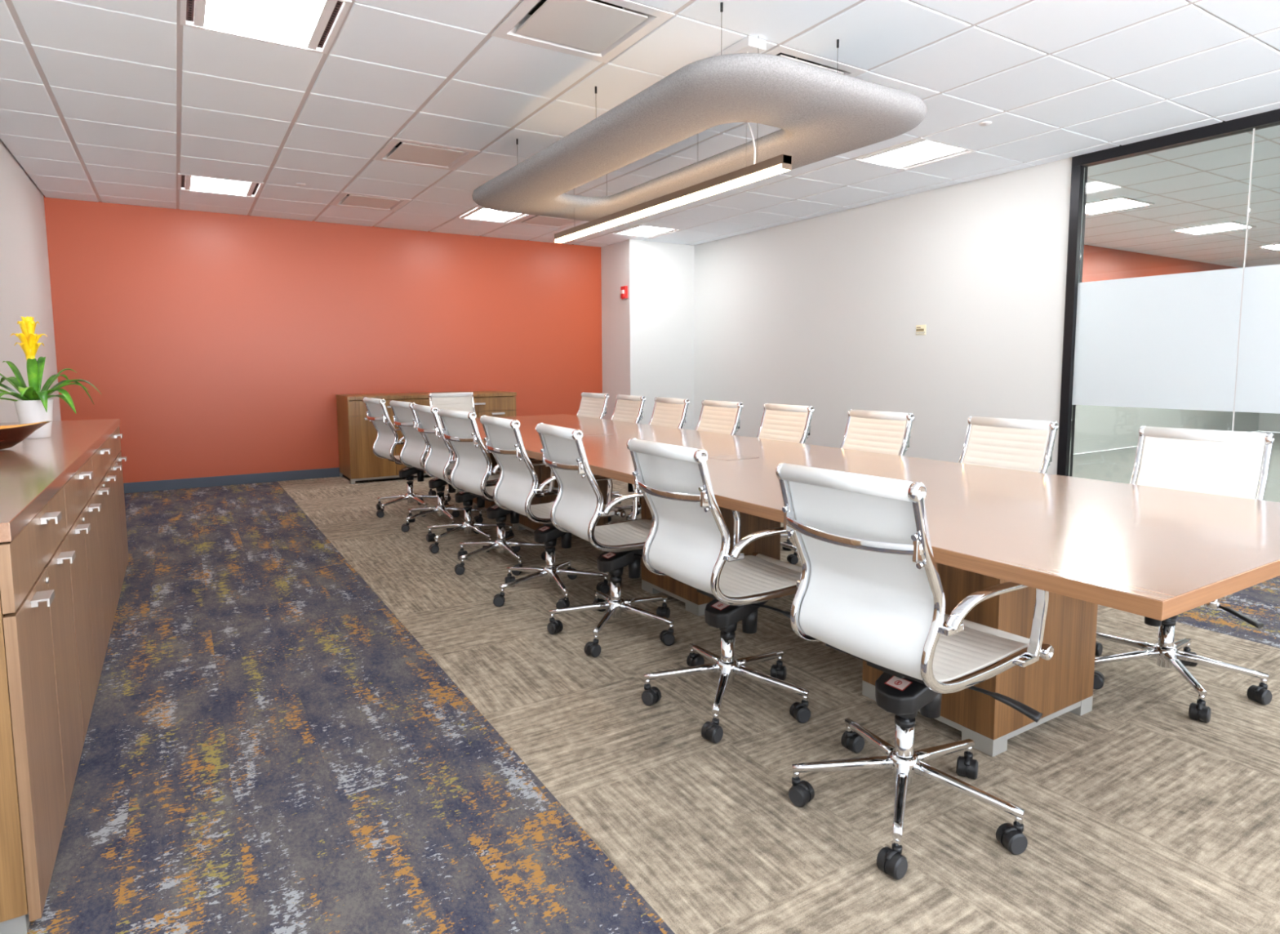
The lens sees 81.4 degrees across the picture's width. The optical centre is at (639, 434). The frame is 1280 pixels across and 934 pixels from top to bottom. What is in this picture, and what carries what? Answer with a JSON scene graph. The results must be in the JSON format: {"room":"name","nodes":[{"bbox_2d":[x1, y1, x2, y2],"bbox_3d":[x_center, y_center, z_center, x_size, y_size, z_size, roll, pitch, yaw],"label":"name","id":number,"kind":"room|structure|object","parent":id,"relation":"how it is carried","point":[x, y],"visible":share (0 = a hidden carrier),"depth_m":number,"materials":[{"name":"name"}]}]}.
{"room":"office","nodes":[
{"label":"office","id":0,"kind":"room"},
{"bbox_2d":[0,138,61,422],"bbox_3d":[-2.424,-0.404,2.021,0.100,2.880,11.240,-4,6,-32],"label":"wall","id":1,"kind":"structure","parent":0,"point":[24,273],"depth_m":5.47,"materials":[{"name":"white paint"}]},
{"bbox_2d":[43,195,602,483],"bbox_3d":[-2.998,-0.997,8.323,5.806,2.880,0.120,-4,6,-32],"label":"wall","id":2,"kind":"structure","parent":0,"point":[219,344],"depth_m":7.78,"materials":[{"name":"orange paint"}]},
{"bbox_2d":[123,467,339,493],"bbox_3d":[-2.915,0.390,8.425,5.706,0.100,0.012,-4,6,-32],"label":"baseboard","id":3,"kind":"structure","parent":2,"relation":"attached to","point":[183,483],"depth_m":7.61,"materials":[{"name":"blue rubber"}]},
{"bbox_2d":[0,0,1279,247],"bbox_3d":[0.448,-1.875,3.678,6.651,0.012,11.229,-4,6,-32],"label":"ceiling","id":4,"kind":"structure","parent":0,"point":[108,66],"depth_m":4.17,"materials":[{"name":"white tile"}]},
{"bbox_2d":[177,173,263,197],"bbox_3d":[-3.556,-2.128,6.303,0.610,0.062,0.610,-4,6,-32],"label":"light","id":5,"kind":"object","parent":4,"relation":"attached to","point":[185,182],"visible":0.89,"depth_m":6.30,"materials":[{"name":"white plastic"}]},
{"bbox_2d":[190,176,250,195],"bbox_3d":[-3.556,-2.108,6.304,0.426,0.006,0.582,-4,6,-32],"label":"diffuser","id":6,"kind":"object","parent":5,"relation":"attached to","point":[197,184],"depth_m":6.31,"materials":[{"name":"white plastic"}]},
{"bbox_2d":[179,0,351,53],"bbox_3d":[-1.626,-1.845,3.209,0.610,0.062,0.610,-4,6,-32],"label":"light","id":7,"kind":"object","parent":4,"relation":"attached to","point":[313,25],"visible":0.98,"depth_m":3.27,"materials":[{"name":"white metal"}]},
{"bbox_2d":[204,0,325,47],"bbox_3d":[-1.626,-1.825,3.211,0.426,0.006,0.582,-4,6,-32],"label":"diffuser","id":8,"kind":"object","parent":7,"relation":"attached to","point":[288,23],"depth_m":3.28,"materials":[{"name":"white plastic"}]},
{"bbox_2d":[295,182,306,186],"bbox_3d":[-2.842,-2.093,6.236,0.076,0.011,0.076,-4,6,-32],"label":"sprinkler cover","id":9,"kind":"object","parent":4,"relation":"attached to","point":[296,184],"visible":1,"depth_m":6.23,"materials":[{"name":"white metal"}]},
{"bbox_2d":[328,191,411,211],"bbox_3d":[-2.521,-2.210,6.941,0.610,0.095,0.610,-4,6,-32],"label":"ceiling vent","id":10,"kind":"object","parent":4,"relation":"in","point":[343,199],"visible":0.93,"depth_m":6.93,"materials":[{"name":"white metal"}]},
{"bbox_2d":[372,137,480,170],"bbox_3d":[-1.556,-2.068,5.394,0.610,0.095,0.610,-4,6,-32],"label":"ceiling vent","id":11,"kind":"object","parent":4,"relation":"in","point":[402,151],"visible":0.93,"depth_m":5.38,"materials":[{"name":"white metal"}]},
{"bbox_2d":[455,206,530,223],"bbox_3d":[-1.485,-2.258,7.583,0.610,0.062,0.610,-4,6,-32],"label":"light","id":12,"kind":"object","parent":4,"relation":"attached to","point":[477,213],"visible":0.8,"depth_m":7.63,"materials":[{"name":"white plastic"}]},
{"bbox_2d":[465,208,519,222],"bbox_3d":[-1.485,-2.238,7.585,0.426,0.006,0.582,-4,6,-32],"label":"diffuser","id":13,"kind":"object","parent":12,"relation":"attached to","point":[481,214],"depth_m":7.63,"materials":[{"name":"white plastic"}]},
{"bbox_2d":[511,214,583,228],"bbox_3d":[-0.968,-2.307,7.902,0.610,0.095,0.610,-4,6,-32],"label":"ceiling vent","id":14,"kind":"object","parent":4,"relation":"in","point":[535,220],"visible":0.51,"depth_m":7.95,"materials":[{"name":"white metal"}]},
{"bbox_2d":[490,0,674,62],"bbox_3d":[-0.269,-1.879,3.332,0.610,0.095,0.610,-4,6,-32],"label":"ceiling vent","id":15,"kind":"object","parent":4,"relation":"in","point":[597,30],"visible":1,"depth_m":3.34,"materials":[{"name":"white metal"}]},
{"bbox_2d":[4,0,1279,244],"bbox_3d":[0.451,-1.973,3.683,6.896,0.194,11.460,-4,6,-32],"label":"ceiling grid","id":16,"kind":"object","parent":4,"relation":"attached to","point":[9,3],"depth_m":4.06,"materials":[{"name":"grey metal"}]},
{"bbox_2d":[609,224,683,237],"bbox_3d":[0.068,-2.356,8.543,0.610,0.062,0.610,-4,6,-32],"label":"light","id":17,"kind":"object","parent":4,"relation":"attached to","point":[637,230],"visible":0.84,"depth_m":8.56,"materials":[{"name":"white plastic"}]},
{"bbox_2d":[618,226,671,236],"bbox_3d":[0.068,-2.336,8.545,0.426,0.006,0.582,-4,6,-32],"label":"diffuser","id":18,"kind":"object","parent":17,"relation":"attached to","point":[639,231],"depth_m":8.56,"materials":[{"name":"white plastic"}]},
{"bbox_2d":[554,52,791,243],"bbox_3d":[0.034,-1.603,4.314,0.055,0.645,2.370,-4,6,-32],"label":"linear pendant","id":19,"kind":"object","parent":4,"relation":"hanging from","point":[782,163],"visible":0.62,"depth_m":3.94,"materials":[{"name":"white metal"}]},
{"bbox_2d":[555,164,790,243],"bbox_3d":[0.036,-1.293,4.343,0.054,0.022,2.360,-4,6,-32],"label":"diffuser","id":20,"kind":"object","parent":19,"relation":"attached to","point":[766,171],"depth_m":4.01,"materials":[{"name":"white plastic"}]},
{"bbox_2d":[471,2,927,221],"bbox_3d":[0.086,-1.702,4.296,1.331,0.444,2.991,-4,6,-32],"label":"ceiling light","id":21,"kind":"object","parent":4,"relation":"hanging from","point":[820,113],"visible":0.88,"depth_m":3.43,"materials":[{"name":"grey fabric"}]},
{"bbox_2d":[713,35,765,56],"bbox_3d":[0.377,-1.852,3.748,0.105,0.044,0.650,-4,6,-32],"label":"rail","id":22,"kind":"object","parent":4,"relation":"attached to","point":[749,44],"visible":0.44,"depth_m":3.49,"materials":[{"name":"white metal"}]},
{"bbox_2d":[763,44,867,77],"bbox_3d":[0.767,-1.944,3.972,0.610,0.095,0.610,-4,6,-32],"label":"ceiling vent","id":23,"kind":"object","parent":4,"relation":"in","point":[781,51],"visible":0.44,"depth_m":3.76,"materials":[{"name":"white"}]},
{"bbox_2d":[851,137,976,170],"bbox_3d":[1.999,-2.072,5.449,0.610,0.062,0.610,-4,6,-32],"label":"light","id":24,"kind":"object","parent":4,"relation":"attached to","point":[919,152],"visible":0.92,"depth_m":5.44,"materials":[{"name":"white plastic"}]},
{"bbox_2d":[864,140,964,167],"bbox_3d":[1.999,-2.052,5.451,0.426,0.006,0.582,-4,6,-32],"label":"diffuser","id":25,"kind":"object","parent":24,"relation":"attached to","point":[923,151],"depth_m":5.45,"materials":[{"name":"white plastic"}]},
{"bbox_2d":[978,121,991,126],"bbox_3d":[2.196,-1.974,4.729,0.076,0.011,0.076,-4,6,-32],"label":"sprinkler cover","id":26,"kind":"object","parent":4,"relation":"attached to","point":[984,123],"visible":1,"depth_m":4.71,"materials":[{"name":"white metal"}]},
{"bbox_2d":[600,239,693,430],"bbox_3d":[0.120,-1.153,9.829,1.090,2.880,0.840,-4,6,-32],"label":"wall column","id":27,"kind":"structure","parent":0,"point":[647,335],"depth_m":9.42,"materials":[{"name":"white paint"}]},
{"bbox_2d":[620,285,627,299],"bbox_3d":[-0.205,-1.748,9.205,0.055,0.165,0.120,-4,6,-32],"label":"fire alarm","id":28,"kind":"object","parent":27,"relation":"attached to","point":[624,290],"visible":1,"depth_m":9.17,"materials":[{"name":"red plastic"}]},
{"bbox_2d":[26,431,1279,933],"bbox_3d":[4.745,0.624,6.647,17.026,0.100,11.340,-4,6,-32],"label":"floor","id":29,"kind":"structure","parent":0,"point":[304,719],"depth_m":2.25,"materials":[{"name":"carpet"}]},
{"bbox_2d":[0,485,84,933],"bbox_3d":[-1.773,0.630,1.792,0.646,0.859,0.883,-4,6,-32],"label":"storage cabinet","id":30,"kind":"object","parent":29,"relation":"on","point":[42,742],"visible":0.99,"depth_m":1.67,"materials":[{"name":"brown wood"}]},
{"bbox_2d":[63,456,106,741],"bbox_3d":[-2.240,0.561,2.540,0.646,0.859,0.883,-4,6,-32],"label":"storage cabinet","id":31,"kind":"object","parent":29,"relation":"on","point":[79,496],"visible":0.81,"depth_m":2.61,"materials":[{"name":"brown wood"}]},
{"bbox_2d":[91,438,119,650],"bbox_3d":[-2.708,0.493,3.289,0.646,0.859,0.883,-4,6,-32],"label":"storage cabinet","id":32,"kind":"object","parent":29,"relation":"on","point":[102,476],"visible":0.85,"depth_m":3.37,"materials":[{"name":"brown wood"}]},
{"bbox_2d":[0,418,119,542],"bbox_3d":[-2.490,0.079,2.867,0.616,0.040,3.554,-4,6,-32],"label":"countertop","id":33,"kind":"structure","parent":32,"relation":"on","point":[33,471],"depth_m":2.42,"materials":[{"name":"brown wood"}]},
{"bbox_2d":[0,420,52,449],"bbox_3d":[-2.518,0.011,2.828,0.459,0.104,0.246,-4,6,-32],"label":"decorative bowl","id":34,"kind":"object","parent":33,"relation":"on","point":[11,436],"visible":1,"depth_m":2.86,"materials":[{"name":"brown wood"}]},
{"bbox_2d":[13,399,53,438],"bbox_3d":[-2.705,-0.069,3.330,0.142,0.170,0.142,-4,6,-32],"label":"pot","id":35,"kind":"object","parent":33,"relation":"on","point":[28,411],"depth_m":3.29,"materials":[{"name":"white ceramic"}]},
{"bbox_2d":[0,316,101,438],"bbox_3d":[-2.704,-0.252,3.315,0.491,0.537,0.340,-4,6,-32],"label":"bromeliad","id":36,"kind":"object","parent":33,"relation":"on","point":[34,406],"visible":1,"depth_m":3.29,"materials":[{"name":"green plant"}]},
{"bbox_2d":[107,426,128,595],"bbox_3d":[-3.175,0.424,4.037,0.646,0.859,0.883,-4,6,-32],"label":"storage cabinet","id":37,"kind":"object","parent":29,"relation":"on","point":[114,442],"visible":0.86,"depth_m":4.13,"materials":[{"name":"brown wood"}]},
{"bbox_2d":[362,397,448,517],"bbox_3d":[-1.914,0.167,6.192,0.655,0.954,0.621,-4,7,-38],"label":"office chair","id":38,"kind":"object","parent":29,"relation":"on","point":[384,444],"visible":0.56,"depth_m":6.10,"materials":[{"name":"white leather"}]},
{"bbox_2d":[336,391,516,484],"bbox_3d":[-2.349,-0.006,8.332,1.834,0.900,0.664,-4,6,-32],"label":"credenza","id":39,"kind":"object","parent":29,"relation":"on","point":[357,435],"visible":0.46,"depth_m":7.80,"materials":[{"name":"brown wood"}]},
{"bbox_2d":[389,400,493,532],"bbox_3d":[-1.518,0.218,5.641,0.670,0.954,0.618,-4,7,-38],"label":"office chair","id":40,"kind":"object","parent":29,"relation":"on","point":[415,449],"visible":0.58,"depth_m":5.56,"materials":[{"name":"white leather"}]},
{"bbox_2d":[428,391,475,501],"bbox_3d":[-1.653,0.098,6.917,0.614,0.954,0.657,-4,6,-32],"label":"office chair","id":41,"kind":"object","parent":29,"relation":"on","point":[462,402],"visible":0.18,"depth_m":7.09,"materials":[{"name":"white leather"}]},
{"bbox_2d":[412,404,514,553],"bbox_3d":[-1.163,0.271,5.062,0.643,0.954,0.620,-4,6,-33],"label":"office chair","id":42,"kind":"object","parent":29,"relation":"on","point":[439,459],"visible":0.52,"depth_m":4.99,"materials":[{"name":"white leather"}]},
{"bbox_2d":[437,408,558,575],"bbox_3d":[-0.851,0.320,4.530,0.671,0.954,0.617,-5,7,-39],"label":"office chair","id":43,"kind":"object","parent":29,"relation":"on","point":[470,473],"visible":0.67,"depth_m":4.43,"materials":[{"name":"white leather"}]},
{"bbox_2d":[479,415,625,608],"bbox_3d":[-0.478,0.376,3.919,0.674,0.954,0.613,-4,6,-33],"label":"office chair","id":44,"kind":"object","parent":29,"relation":"on","point":[515,489],"visible":0.7,"depth_m":3.84,"materials":[{"name":"white leather"}]},
{"bbox_2d":[576,392,608,418],"bbox_3d":[-0.644,0.110,6.744,0.643,0.954,0.615,-4,7,-36],"label":"office chair","id":45,"kind":"object","parent":29,"relation":"on","point":[593,405],"visible":0.2,"depth_m":6.84,"materials":[{"name":"white leather"}]},
{"bbox_2d":[535,422,675,657],"bbox_3d":[-0.104,0.424,3.384,0.640,0.954,0.628,-3,6,-29],"label":"office chair","id":46,"kind":"object","parent":29,"relation":"on","point":[576,509],"visible":0.81,"depth_m":3.31,"materials":[{"name":"white leather"}]},
{"bbox_2d":[610,394,645,516],"bbox_3d":[-0.320,0.158,6.222,0.640,0.954,0.649,-4,6,-32],"label":"office chair","id":47,"kind":"object","parent":29,"relation":"on","point":[628,408],"visible":0.2,"depth_m":6.29,"materials":[{"name":"white leather"}]},
{"bbox_2d":[608,396,689,521],"bbox_3d":[0.008,0.205,5.699,0.645,0.954,0.611,-4,6,-32],"label":"office chair","id":48,"kind":"object","parent":29,"relation":"on","point":[667,411],"visible":0.2,"depth_m":5.74,"materials":[{"name":"white leather"}]},
{"bbox_2d":[626,438,810,742],"bbox_3d":[0.323,0.489,2.680,0.640,0.954,0.626,-4,6,-32],"label":"office chair","id":49,"kind":"object","parent":29,"relation":"on","point":[688,540],"visible":0.91,"depth_m":2.57,"materials":[{"name":"white leather"}]},
{"bbox_2d":[695,400,743,435],"bbox_3d":[0.343,0.253,5.178,0.640,0.954,0.649,-4,6,-32],"label":"office chair","id":50,"kind":"object","parent":29,"relation":"on","point":[716,416],"visible":0.17,"depth_m":5.26,"materials":[{"name":"white leather"}]},
{"bbox_2d":[756,403,813,564],"bbox_3d":[0.714,0.298,4.682,0.645,0.954,0.611,-4,6,-32],"label":"office chair","id":51,"kind":"object","parent":29,"relation":"on","point":[780,422],"visible":0.29,"depth_m":4.75,"materials":[{"name":"white leather"}]},
{"bbox_2d":[440,413,1279,756],"bbox_3d":[0.160,0.437,4.361,1.505,0.742,5.780,-4,6,-32],"label":"conference table","id":52,"kind":"object","parent":29,"relation":"on","point":[1160,553],"visible":0.49,"depth_m":2.39,"materials":[{"name":"brown wood"}]},
{"bbox_2d":[840,408,914,456],"bbox_3d":[1.077,0.361,3.998,0.675,0.954,0.636,-4,6,-32],"label":"office chair","id":53,"kind":"object","parent":29,"relation":"on","point":[872,431],"visible":0.21,"depth_m":4.07,"materials":[{"name":"white leather"}]},
{"bbox_2d":[775,462,1053,879],"bbox_3d":[0.737,0.549,2.022,0.640,0.954,0.614,-4,7,-35],"label":"office chair","id":54,"kind":"object","parent":29,"relation":"on","point":[870,589],"visible":0.98,"depth_m":1.89,"materials":[{"name":"white leather"}]},
{"bbox_2d":[958,416,1058,473],"bbox_3d":[1.502,0.414,3.415,0.640,0.954,0.636,-4,6,-32],"label":"office chair","id":55,"kind":"object","parent":29,"relation":"on","point":[1024,445],"visible":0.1,"depth_m":3.48,"materials":[{"name":"white leather"}]},
{"bbox_2d":[1093,426,1274,723],"bbox_3d":[1.976,0.472,2.779,0.656,0.954,0.620,-4,7,-38],"label":"office chair","id":56,"kind":"object","parent":29,"relation":"on","point":[1215,462],"visible":0.31,"depth_m":2.82,"materials":[{"name":"white leather"}]},
{"bbox_2d":[693,157,1071,475],"bbox_3d":[2.016,-0.961,7.706,0.120,2.880,4.784,-4,6,-32],"label":"wall","id":57,"kind":"structure","parent":0,"point":[823,313],"depth_m":6.88,"materials":[{"name":"white paint"}]},
{"bbox_2d":[915,324,926,334],"bbox_3d":[2.543,-0.944,6.734,0.008,0.090,0.105,-4,6,-32],"label":"wall sign","id":58,"kind":"object","parent":57,"relation":"attached to","point":[920,329],"visible":1,"depth_m":6.73,"materials":[{"name":"beige plastic"}]},
{"bbox_2d":[1057,108,1279,476],"bbox_3d":[4.767,-0.551,3.241,0.100,2.880,5.736,-4,6,-32],"label":"window","id":59,"kind":"structure","parent":57,"relation":"in","point":[1168,341],"depth_m":5.07,"materials":[{"name":"white glass"}]},
{"bbox_2d":[1073,244,1259,453],"bbox_3d":[6.463,-1.195,10.248,10.130,2.830,0.100,-4,6,-32],"label":"wall","id":60,"kind":"structure","parent":0,"point":[1097,428],"depth_m":10.50,"materials":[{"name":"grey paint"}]},
{"bbox_2d":[1084,124,1279,267],"bbox_3d":[8.552,-2.218,6.729,10.170,0.050,7.900,-4,6,-32],"label":"ceiling","id":61,"kind":"structure","parent":0,"point":[1267,149],"depth_m":6.96,"materials":[{"name":"white tile"}]},
{"bbox_2d":[1085,195,1154,215],"bbox_3d":[4.518,-2.214,7.227,0.600,0.012,0.600,-4,6,-32],"label":"recessed light","id":62,"kind":"object","parent":61,"relation":"in","point":[1118,203],"visible":0.76,"depth_m":7.16,"materials":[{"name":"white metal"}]},
{"bbox_2d":[1084,131,1279,266],"bbox_3d":[8.574,-2.189,6.695,10.170,0.002,7.986,-4,6,-32],"label":"trim","id":63,"kind":"structure","parent":61,"relation":"attached to","point":[1251,133],"depth_m":6.87,"materials":[{"name":"grey metal"}]},
{"bbox_2d":[1170,221,1256,235],"bbox_3d":[6.514,-2.340,8.461,0.600,0.012,0.600,-4,6,-32],"label":"recessed light","id":64,"kind":"object","parent":61,"relation":"in","point":[1230,225],"visible":1,"depth_m":8.43,"materials":[{"name":"white plastic"}]},
{"bbox_2d":[1257,244,1279,250],"bbox_3d":[8.552,-2.467,9.721,0.600,0.012,0.600,-4,6,-32],"label":"recessed light","id":65,"kind":"object","parent":61,"relation":"in","point":[1274,246],"visible":1,"depth_m":9.83,"materials":[{"name":"white plastic"}]},
{"bbox_2d":[1261,244,1279,249],"bbox_3d":[8.552,-2.468,9.721,0.540,0.007,0.540,-4,6,-32],"label":"diffuser","id":66,"kind":"object","parent":65,"relation":"attached to","point":[1267,246],"depth_m":9.83,"materials":[{"name":"white plastic"}]},
{"bbox_2d":[1257,413,1279,432],"bbox_3d":[8.566,-0.885,6.860,10.350,2.830,8.100,-4,6,-32],"label":"wall","id":67,"kind":"structure","parent":0,"point":[1268,422],"depth_m":12.86,"materials":[{"name":"grey paint"}]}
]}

